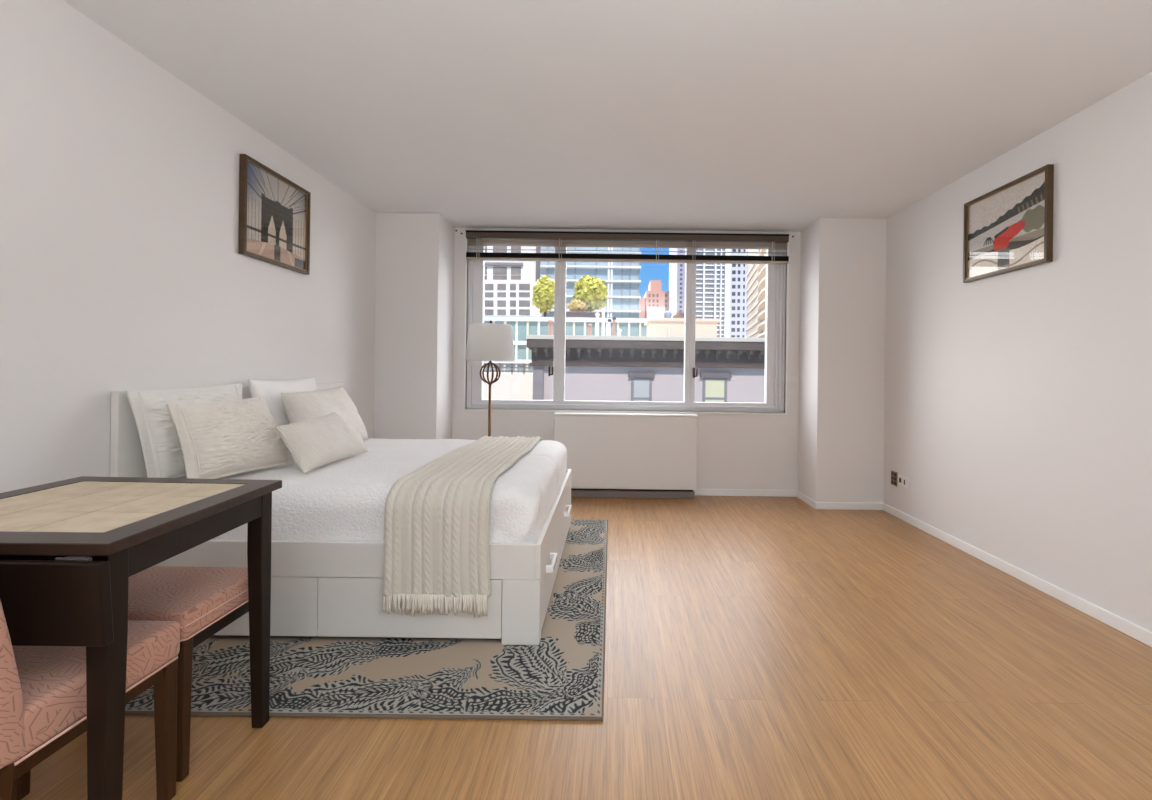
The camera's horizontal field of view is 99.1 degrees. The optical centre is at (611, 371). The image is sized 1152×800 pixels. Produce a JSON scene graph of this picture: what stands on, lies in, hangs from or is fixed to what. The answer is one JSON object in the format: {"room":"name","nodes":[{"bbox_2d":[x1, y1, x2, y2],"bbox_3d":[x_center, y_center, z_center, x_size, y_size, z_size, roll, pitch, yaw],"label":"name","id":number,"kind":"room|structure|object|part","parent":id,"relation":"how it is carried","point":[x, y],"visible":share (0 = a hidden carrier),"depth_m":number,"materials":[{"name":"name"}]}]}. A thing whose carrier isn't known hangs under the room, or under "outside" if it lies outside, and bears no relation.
{"room":"studio apartment","nodes":[
{"label":"studio apartment","id":0,"kind":"room"},
{"bbox_2d":[0,0,375,492],"bbox_3d":[-2.072,-0.116,0.977,0.140,2.460,7.434,1,0,0],"label":"wall","id":1,"kind":"structure","parent":0,"point":[122,268],"depth_m":2.01,"materials":[{"name":"paint"}]},
{"bbox_2d":[238,154,310,274],"bbox_3d":[-1.974,-0.897,2.903,0.033,0.535,0.570,1,0,0],"label":"framed picture","id":2,"kind":"object","parent":1,"relation":"attached to","point":[274,211],"visible":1,"depth_m":2.86,"materials":[{"name":"brown metal"}]},
{"bbox_2d":[373,212,454,438],"bbox_3d":[-1.736,-0.112,4.346,0.531,2.460,0.416,1,0,0],"label":"wall pier","id":3,"kind":"object","parent":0,"point":[414,273],"visible":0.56,"depth_m":4.14,"materials":[{"name":"paint"}]},
{"bbox_2d":[21,496,1151,799],"bbox_3d":[0.140,1.202,0.977,4.595,0.120,7.434,1,0,0],"label":"floor","id":4,"kind":"structure","parent":0,"point":[757,647],"depth_m":1.69,"materials":[{"name":"brown wood"}]},
{"bbox_2d":[0,600,179,799],"bbox_3d":[-1.357,0.646,1.077,0.422,0.955,0.481,1,0,0],"label":"dining chair","id":5,"kind":"object","parent":4,"relation":"on","point":[43,702],"visible":0.82,"depth_m":1.07,"materials":[{"name":"pink fabric"}]},
{"bbox_3d":[-1.171,0.940,0.916,0.034,0.372,0.062,1,0,0],"label":"leg","id":6,"kind":"part","parent":5,"relation":"part of","materials":[{"name":"brown wood"}]},
{"bbox_3d":[-1.355,0.460,0.903,0.422,0.583,0.134,1,0,0],"label":"backrest","id":7,"kind":"part","parent":5,"relation":"part of","materials":[{"name":"pink fabric"}]},
{"bbox_3d":[-1.552,0.935,1.285,0.036,0.372,0.036,1,0,0],"label":"leg","id":8,"kind":"part","parent":5,"relation":"part of","materials":[{"name":"brown wood"}]},
{"bbox_3d":[-1.170,0.777,1.109,0.020,0.038,0.318,1,0,0],"label":"seat rail","id":9,"kind":"part","parent":5,"relation":"part of","materials":[{"name":"brown wood"}]},
{"bbox_3d":[-1.172,0.940,1.285,0.036,0.372,0.036,1,0,0],"label":"leg","id":10,"kind":"part","parent":5,"relation":"part of","materials":[{"name":"brown wood"}]},
{"bbox_2d":[0,476,281,799],"bbox_3d":[-1.402,0.738,1.310,0.729,0.770,0.644,1,0,0],"label":"dining table","id":11,"kind":"object","parent":4,"relation":"on","point":[70,549],"visible":0.98,"depth_m":1.08,"materials":[{"name":"brown wood"}]},
{"bbox_3d":[-1.089,0.755,1.057,0.046,0.743,0.046,1,0,0],"label":"leg","id":12,"kind":"part","parent":11,"relation":"part of","materials":[{"name":"brown wood"}]},
{"bbox_3d":[-1.120,0.755,1.557,0.046,0.743,0.046,1,0,0],"label":"leg","id":13,"kind":"part","parent":11,"relation":"part of","materials":[{"name":"brown wood"}]},
{"bbox_2d":[128,566,248,781],"bbox_3d":[-1.421,0.886,1.502,0.506,0.472,0.330,1,0,0],"label":"dining chair","id":14,"kind":"object","parent":4,"relation":"on","point":[204,601],"visible":0.31,"depth_m":1.43,"materials":[{"name":"pink fabric"}]},
{"bbox_3d":[-1.192,0.932,1.359,0.034,0.387,0.034,1,0,0],"label":"leg","id":15,"kind":"part","parent":14,"relation":"part of","materials":[{"name":"brown wood"}]},
{"bbox_3d":[-1.419,0.694,1.502,0.500,0.087,0.324,1,0,0],"label":"seat","id":16,"kind":"part","parent":14,"relation":"part of","materials":[{"name":"pink fabric"}]},
{"bbox_3d":[-1.185,0.760,1.502,0.016,0.041,0.250,1,0,0],"label":"seat rail","id":17,"kind":"part","parent":14,"relation":"part of","materials":[{"name":"brown wood"}]},
{"bbox_2d":[125,519,607,720],"bbox_3d":[-0.985,1.123,2.666,1.918,0.010,2.142,1,0,0],"label":"area rug","id":18,"kind":"object","parent":4,"relation":"on","point":[559,678],"visible":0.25,"depth_m":1.82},
{"bbox_2d":[110,383,571,644],"bbox_3d":[-1.132,0.603,2.797,1.751,1.021,1.678,1,0,0],"label":"bed","id":19,"kind":"object","parent":18,"relation":"on","point":[319,588],"visible":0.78,"depth_m":2.02,"materials":[{"name":"white paint"}]},
{"bbox_3d":[-1.992,0.592,2.797,0.030,1.021,1.678,1,0,0],"label":"headboard","id":20,"kind":"part","parent":19,"relation":"part of","materials":[{"name":"white paint"}]},
{"bbox_3d":[-1.597,0.965,2.026,0.770,0.243,0.017,1,0,0],"label":"drawer","id":21,"kind":"part","parent":19,"relation":"part of","materials":[{"name":"white paint"}]},
{"bbox_3d":[-1.143,0.774,2.025,1.674,0.143,0.022,1,0,0],"label":"rail","id":22,"kind":"part","parent":19,"relation":"part of","materials":[{"name":"white paint"}]},
{"bbox_2d":[180,438,566,542],"bbox_3d":[-1.143,0.637,2.795,1.676,0.322,1.523,1,0,0],"label":"bedspread","id":23,"kind":"object","parent":19,"relation":"on","point":[344,499],"visible":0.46,"depth_m":2.08,"materials":[{"name":"white fabric"}]},
{"bbox_2d":[125,383,241,477],"bbox_3d":[-1.885,0.263,2.248,0.150,0.404,0.607,1,0,0],"label":"pillow","id":24,"kind":"object","parent":23,"relation":"on","point":[160,444],"visible":0.42,"depth_m":2.04,"materials":[{"name":"white fabric"}]},
{"bbox_2d":[166,396,294,478],"bbox_3d":[-1.705,0.295,2.257,0.251,0.340,0.566,1,0,0],"label":"pillow","id":25,"kind":"object","parent":23,"relation":"on","point":[221,439],"visible":1,"depth_m":2.12,"materials":[{"name":"beige fabric"}]},
{"bbox_2d":[248,376,316,448],"bbox_3d":[-1.886,0.248,2.890,0.156,0.434,0.583,1,0,0],"label":"pillow","id":26,"kind":"object","parent":23,"relation":"on","point":[271,389],"visible":0.38,"depth_m":2.73,"materials":[{"name":"white fabric"}]},
{"bbox_2d":[277,412,367,472],"bbox_3d":[-1.461,0.344,2.535,0.203,0.239,0.601,1,0,0],"label":"pillow","id":27,"kind":"object","parent":23,"relation":"on","point":[314,443],"visible":1,"depth_m":2.38,"materials":[{"name":"beige fabric"}]},
{"bbox_2d":[280,386,367,439],"bbox_3d":[-1.730,0.283,3.020,0.213,0.371,0.702,1,0,0],"label":"pillow","id":28,"kind":"object","parent":23,"relation":"on","point":[299,406],"visible":0.57,"depth_m":2.89,"materials":[{"name":"beige fabric"}]},
{"bbox_2d":[382,436,542,617],"bbox_3d":[-0.708,0.726,2.797,0.442,0.539,1.648,1,0,0],"label":"throw blanket","id":29,"kind":"object","parent":23,"relation":"on","point":[436,515],"visible":0.98,"depth_m":1.99,"materials":[{"name":"beige fabric"}]},
{"bbox_3d":[-0.830,0.974,2.026,0.756,0.243,0.017,1,0,0],"label":"drawer","id":30,"kind":"part","parent":19,"relation":"part of","materials":[{"name":"white paint"}]},
{"bbox_3d":[-0.372,0.990,2.042,0.155,0.266,0.063,1,0,0],"label":"corner post","id":31,"kind":"part","parent":19,"relation":"part of","materials":[{"name":"white paint"}]},
{"bbox_3d":[-0.304,0.980,2.435,0.017,0.244,0.714,1,0,0],"label":"foot drawer","id":32,"kind":"part","parent":19,"relation":"part of","materials":[{"name":"white paint"}]},
{"bbox_3d":[-0.278,0.892,2.290,0.036,0.030,0.170,1,0,0],"label":"handle","id":33,"kind":"part","parent":19,"relation":"part of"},
{"bbox_3d":[-0.302,0.783,2.797,0.022,0.143,1.568,1,0,0],"label":"foot rail","id":34,"kind":"part","parent":19,"relation":"part of","materials":[{"name":"white paint"}]},
{"bbox_3d":[-0.304,0.980,3.156,0.017,0.244,0.720,1,0,0],"label":"foot drawer","id":35,"kind":"part","parent":19,"relation":"part of","materials":[{"name":"white paint"}]},
{"bbox_3d":[-0.278,0.892,3.140,0.036,0.030,0.170,1,0,0],"label":"handle","id":36,"kind":"part","parent":19,"relation":"part of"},
{"bbox_2d":[465,321,514,436],"bbox_3d":[-1.037,0.346,4.180,0.416,1.562,0.416,1,0,0],"label":"floor lamp","id":37,"kind":"object","parent":4,"relation":"on","point":[490,341],"visible":0.92,"depth_m":4.03,"materials":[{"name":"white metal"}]},
{"bbox_3d":[-1.030,-0.243,4.180,0.410,0.304,0.410,1,0,0],"label":"lamp shade","id":38,"kind":"part","parent":37,"relation":"part of","materials":[{"name":"grey fabric"}]},
{"bbox_2d":[554,412,697,498],"bbox_3d":[0.127,0.763,4.473,1.297,0.757,0.138,1,0,0],"label":"heater","id":39,"kind":"object","parent":4,"relation":"on","point":[610,455],"visible":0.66,"depth_m":4.41,"materials":[{"name":"white metal"}]},
{"bbox_3d":[0.132,0.391,4.473,1.297,0.013,0.138,1,0,0],"label":"panel","id":40,"kind":"part","parent":39,"relation":"part of","materials":[{"name":"white paint"}]},
{"bbox_2d":[571,490,694,498],"bbox_3d":[0.125,1.113,4.447,1.257,0.058,0.046,1,0,0],"label":"grille","id":41,"kind":"object","parent":39,"relation":"attached to","point":[686,494],"depth_m":4.43,"materials":[{"name":"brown metal"}]},
{"bbox_2d":[798,218,886,502],"bbox_3d":[2.029,-0.065,4.346,0.568,2.460,0.416,1,0,0],"label":"wall pier","id":42,"kind":"object","parent":4,"relation":"on","point":[843,260],"visible":0.97,"depth_m":4.14,"materials":[{"name":"paint"}]},
{"bbox_2d":[797,490,816,508],"bbox_3d":[1.724,1.131,4.333,0.013,0.062,0.416,1,0,0],"label":"baseboard","id":43,"kind":"structure","parent":42,"relation":"attached to","point":[806,499],"depth_m":4.29,"materials":[{"name":"white paint"}]},
{"bbox_2d":[817,502,882,509],"bbox_3d":[2.014,1.134,4.131,0.568,0.062,0.013,1,0,0],"label":"baseboard","id":44,"kind":"object","parent":42,"relation":"attached to","point":[820,505],"visible":1,"depth_m":4.12,"materials":[{"name":"white paint"}]},
{"bbox_2d":[63,0,1151,231],"bbox_3d":[0.172,-1.388,1.027,4.595,0.140,7.534,1,0,0],"label":"ceiling","id":45,"kind":"structure","parent":0,"point":[693,115],"depth_m":2.29,"materials":[{"name":"paint"}]},
{"bbox_2d":[452,228,800,489],"bbox_3d":[0.156,-0.088,4.624,4.315,2.460,0.140,1,0,0],"label":"wall","id":46,"kind":"structure","parent":0,"point":[735,451],"depth_m":4.55,"materials":[{"name":"paint"}]},
{"bbox_2d":[463,409,786,414],"bbox_3d":[0.129,0.376,4.564,3.004,0.018,0.048,1,0,0],"label":"trim","id":47,"kind":"structure","parent":46,"relation":"attached to","point":[501,410],"depth_m":4.54,"materials":[{"name":"white paint"}]},
{"bbox_2d":[466,245,785,412],"bbox_3d":[0.140,-0.443,4.601,2.968,1.620,0.107,1,0,0],"label":"window","id":48,"kind":"structure","parent":46,"relation":"in","point":[775,302],"depth_m":4.59,"materials":[{"name":"metal"}]},
{"bbox_2d":[466,230,788,263],"bbox_3d":[0.147,-1.144,4.518,2.965,0.264,0.066,1,0,0],"label":"blind","id":49,"kind":"object","parent":48,"relation":"attached to","point":[559,239],"visible":1,"depth_m":4.49,"materials":[{"name":"brown fabric"}]},
{"bbox_3d":[-0.467,-1.123,4.488,0.024,0.185,0.006,1,0,0],"label":"ladder cord","id":50,"kind":"part","parent":49,"relation":"part of","materials":[{"name":"grey fabric"}]},
{"bbox_3d":[0.148,-1.022,4.520,2.960,0.019,0.060,1,0,0],"label":"rail","id":51,"kind":"part","parent":49,"relation":"part of","materials":[{"name":"black metal"}]},
{"bbox_3d":[0.423,-1.112,4.488,0.024,0.185,0.006,1,0,0],"label":"ladder cord","id":52,"kind":"part","parent":49,"relation":"part of","materials":[{"name":"grey fabric"}]},
{"bbox_3d":[1.483,-1.099,4.488,0.024,0.185,0.006,1,0,0],"label":"ladder cord","id":53,"kind":"part","parent":49,"relation":"part of","materials":[{"name":"grey fabric"}]},
{"bbox_2d":[463,238,788,412],"bbox_3d":[0.139,-0.434,4.570,3.004,1.638,0.048,1,0,0],"label":"trim","id":54,"kind":"structure","parent":46,"relation":"attached to","point":[466,243],"depth_m":4.55,"materials":[{"name":"white paint"}]},
{"bbox_2d":[693,489,796,496],"bbox_3d":[0.129,1.111,4.548,3.203,0.062,0.013,1,0,0],"label":"baseboard","id":55,"kind":"structure","parent":46,"relation":"attached to","point":[698,492],"depth_m":4.54,"materials":[{"name":"white paint"}]},
{"bbox_2d":[883,72,1151,631],"bbox_3d":[2.383,-0.060,0.977,0.140,2.460,7.434,1,0,0],"label":"wall","id":56,"kind":"structure","parent":0,"point":[1018,406],"depth_m":2.60,"materials":[{"name":"paint"}]},
{"bbox_2d":[891,470,896,485],"bbox_3d":[2.297,0.869,3.982,0.008,0.114,0.085,1,0,0],"label":"wall outlet","id":57,"kind":"object","parent":56,"relation":"attached to","point":[893,473],"visible":1,"depth_m":3.98,"materials":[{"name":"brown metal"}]},
{"bbox_2d":[898,474,909,489],"bbox_3d":[2.297,0.867,3.850,0.009,0.087,0.150,1,0,0],"label":"wall outlet","id":58,"kind":"object","parent":56,"relation":"attached to","point":[903,481],"visible":1,"depth_m":3.84,"materials":[{"name":"white plastic"}]},
{"bbox_2d":[963,164,1053,282],"bbox_3d":[2.305,-0.833,2.880,0.033,0.513,0.615,1,0,0],"label":"framed picture","id":59,"kind":"object","parent":56,"relation":"attached to","point":[1008,228],"visible":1,"depth_m":2.83,"materials":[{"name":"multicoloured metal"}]},
{"bbox_2d":[883,503,1151,646],"bbox_3d":[2.292,1.137,0.762,0.013,0.062,6.725,1,0,0],"label":"baseboard","id":60,"kind":"structure","parent":56,"relation":"attached to","point":[1118,623],"depth_m":2.62,"materials":[{"name":"white paint"}]},
{"label":"outside","id":61,"kind":"structure","parent":0,"visible":0},
{"bbox_3d":[9.809,15.463,83.027,200.000,0.400,153.946,1,0,0],"label":"ground","id":62,"kind":"structure","parent":61,"visible":0},
{"bbox_2d":[483,363,532,399],"bbox_3d":[-5.369,7.350,22.785,4.156,15.447,3.630,1,0,0],"label":"building","id":63,"kind":"structure","parent":62,"relation":"on","point":[510,386],"depth_m":21.00,"materials":[{"name":"beige paint"}]},
{"bbox_3d":[-5.277,-0.137,21.000,4.156,0.471,0.060,1,0,0],"label":"railing","id":64,"kind":"part","parent":63,"relation":"part of","materials":[{"name":"white metal"}]},
{"bbox_2d":[484,246,541,316],"bbox_3d":[-10.630,-0.126,43.675,8.332,30.268,3.450,1,0,0],"label":"apartment block","id":65,"kind":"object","parent":62,"relation":"on","point":[508,284],"visible":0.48,"depth_m":42.00,"materials":[{"name":"white concrete"}]},
{"bbox_2d":[536,247,540,280],"bbox_3d":[-7.772,-1.188,47.428,1.152,32.462,2.945,1,0,0],"label":"slab tower","id":66,"kind":"structure","parent":62,"relation":"on","point":[537,248],"depth_m":47.54,"materials":[{"name":"grey concrete"}]},
{"bbox_2d":[484,316,647,372],"bbox_3d":[-3.561,6.092,28.375,11.219,18.008,5.250,1,0,0],"label":"building","id":67,"kind":"structure","parent":62,"relation":"on","point":[522,326],"depth_m":26.00,"materials":[{"name":"white concrete"}]},
{"bbox_3d":[-3.451,-2.767,28.650,11.219,0.300,4.700,1,0,0],"label":"roof slab","id":68,"kind":"structure","parent":67,"relation":"on","visible":0},
{"bbox_2d":[531,275,554,316],"bbox_3d":[-4.081,-4.419,30.020,1.806,2.995,1.846,1,0,0],"label":"tree","id":69,"kind":"object","parent":68,"relation":"on","point":[543,291],"visible":0.94,"depth_m":29.54,"materials":[{"name":"green plant"}]},
{"bbox_2d":[566,311,601,316],"bbox_3d":[-1.622,-3.137,28.900,2.180,0.467,2.700,1,0,0],"label":"planter box","id":70,"kind":"object","parent":68,"relation":"on","point":[568,313],"visible":0.29,"depth_m":27.60,"materials":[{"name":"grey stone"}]},
{"bbox_2d":[566,299,587,311],"bbox_3d":[-1.953,-3.553,28.303,1.256,1.321,1.259,1,0,39],"label":"shrub","id":71,"kind":"object","parent":70,"relation":"in","point":[573,305],"visible":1,"depth_m":27.99,"materials":[{"name":"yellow plant"}]},
{"bbox_2d":[572,275,607,311],"bbox_3d":[-1.250,-4.306,28.940,2.170,2.838,2.335,1,0,0],"label":"tree","id":72,"kind":"object","parent":70,"relation":"in","point":[592,291],"visible":0.91,"depth_m":28.37,"materials":[{"name":"green plant"}]},
{"bbox_2d":[540,247,640,317],"bbox_3d":[-2.457,-1.679,55.650,10.703,33.578,12.700,1,0,0],"label":"glass tower","id":73,"kind":"structure","parent":62,"relation":"on","point":[622,280],"depth_m":50.00,"materials":[{"name":"glass"}]},
{"bbox_2d":[526,335,764,402],"bbox_3d":[2.272,7.003,20.670,10.430,16.332,8.660,1,0,0],"label":"building","id":74,"kind":"structure","parent":62,"relation":"on","point":[597,368],"depth_m":16.86,"materials":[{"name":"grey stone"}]},
{"bbox_2d":[547,320,552,334],"bbox_3d":[-2.313,-1.532,18.600,0.228,0.854,0.222,1,0,0],"label":"chimney flue","id":75,"kind":"object","parent":74,"relation":"on","point":[550,322],"visible":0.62,"depth_m":18.53,"materials":[{"name":"ceramic"}]},
{"bbox_2d":[588,324,591,335],"bbox_3d":[-0.812,-1.447,18.600,0.171,0.721,0.166,1,0,0],"label":"chimney flue","id":76,"kind":"object","parent":74,"relation":"on","point":[589,325],"visible":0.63,"depth_m":18.55,"materials":[{"name":"ceramic"}]},
{"bbox_2d":[595,313,599,335],"bbox_3d":[-0.530,-1.654,18.600,0.190,1.142,0.185,1,0,0],"label":"chimney flue","id":77,"kind":"object","parent":74,"relation":"on","point":[597,315],"visible":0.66,"depth_m":18.54,"materials":[{"name":"white metal"}]},
{"bbox_2d":[601,308,605,335],"bbox_3d":[-0.304,-1.738,18.600,0.180,1.315,0.176,1,0,0],"label":"chimney flue","id":78,"kind":"object","parent":74,"relation":"on","point":[603,310],"visible":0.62,"depth_m":18.55,"materials":[{"name":"white metal"}]},
{"bbox_2d":[607,319,610,335],"bbox_3d":[-0.073,-1.537,18.600,0.152,0.920,0.148,1,0,0],"label":"chimney flue","id":79,"kind":"object","parent":74,"relation":"on","point":[608,320],"visible":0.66,"depth_m":18.56,"materials":[{"name":"metal"}]},
{"bbox_2d":[612,317,615,335],"bbox_3d":[0.104,-1.574,18.600,0.142,0.998,0.139,1,0,0],"label":"chimney flue","id":80,"kind":"object","parent":74,"relation":"on","point":[613,318],"visible":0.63,"depth_m":18.56,"materials":[{"name":"ceramic"}]},
{"bbox_3d":[1.044,0.871,16.995,0.539,1.172,0.030,1,0,0],"label":"pane","id":81,"kind":"part","parent":74,"relation":"part of","materials":[{"name":"glass"}]},
{"bbox_3d":[2.371,-0.582,16.690,10.420,0.882,0.620,1,0,0],"label":"cornice","id":82,"kind":"part","parent":74,"relation":"part of","materials":[{"name":"brown stone"}]},
{"bbox_2d":[644,318,720,336],"bbox_3d":[2.971,-1.600,20.985,2.973,1.122,2.230,1,0,0],"label":"bulkhead","id":83,"kind":"object","parent":74,"relation":"on","point":[668,327],"visible":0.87,"depth_m":20.00,"materials":[{"name":"beige concrete"}]},
{"bbox_3d":[3.585,0.871,16.995,0.660,1.174,0.030,1,0,0],"label":"pane","id":84,"kind":"part","parent":74,"relation":"part of","materials":[{"name":"yellow glass"}]},
{"bbox_2d":[639,280,668,317],"bbox_3d":[6.129,0.611,77.400,5.004,29.211,9.200,1,0,0],"label":"brick building","id":85,"kind":"structure","parent":62,"relation":"on","point":[655,302],"depth_m":74.01,"materials":[{"name":"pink brick"}]},
{"bbox_2d":[663,311,671,317],"bbox_3d":[6.747,3.901,60.000,1.091,22.646,1.091,1,0,0],"label":"tank","id":86,"kind":"object","parent":62,"relation":"on","point":[667,314],"visible":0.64,"depth_m":59.60,"materials":[{"name":"grey metal"}]},
{"bbox_2d":[669,248,684,317],"bbox_3d":[12.443,-10.637,89.977,2.487,51.861,12.045,1,0,0],"label":"tower","id":87,"kind":"structure","parent":62,"relation":"on","point":[676,270],"depth_m":84.22,"materials":[{"name":"white concrete"}]},
{"bbox_2d":[672,311,684,317],"bbox_3d":[9.118,3.527,67.900,1.874,23.452,4.200,1,0,0],"label":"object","id":88,"kind":"structure","parent":62,"relation":"on","point":[679,314],"depth_m":65.81,"materials":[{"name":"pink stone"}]},
{"bbox_2d":[696,249,730,336],"bbox_3d":[12.110,-6.422,60.625,4.622,43.424,1.950,1,0,0],"label":"grid tower","id":89,"kind":"structure","parent":62,"relation":"on","point":[712,280],"depth_m":59.84,"materials":[{"name":"white concrete"}]},
{"bbox_2d":[730,249,746,336],"bbox_3d":[16.989,-7.192,71.978,2.451,45.085,12.045,1,0,0],"label":"tower","id":90,"kind":"structure","parent":62,"relation":"on","point":[738,272],"depth_m":66.00,"materials":[{"name":"white concrete"}]},
{"bbox_2d":[746,249,765,337],"bbox_3d":[14.941,0.077,35.553,9.195,30.497,18.785,1,0,10],"label":"block","id":91,"kind":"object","parent":62,"relation":"on","point":[756,273],"visible":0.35,"depth_m":37.62,"materials":[{"name":"white concrete"}]}
]}

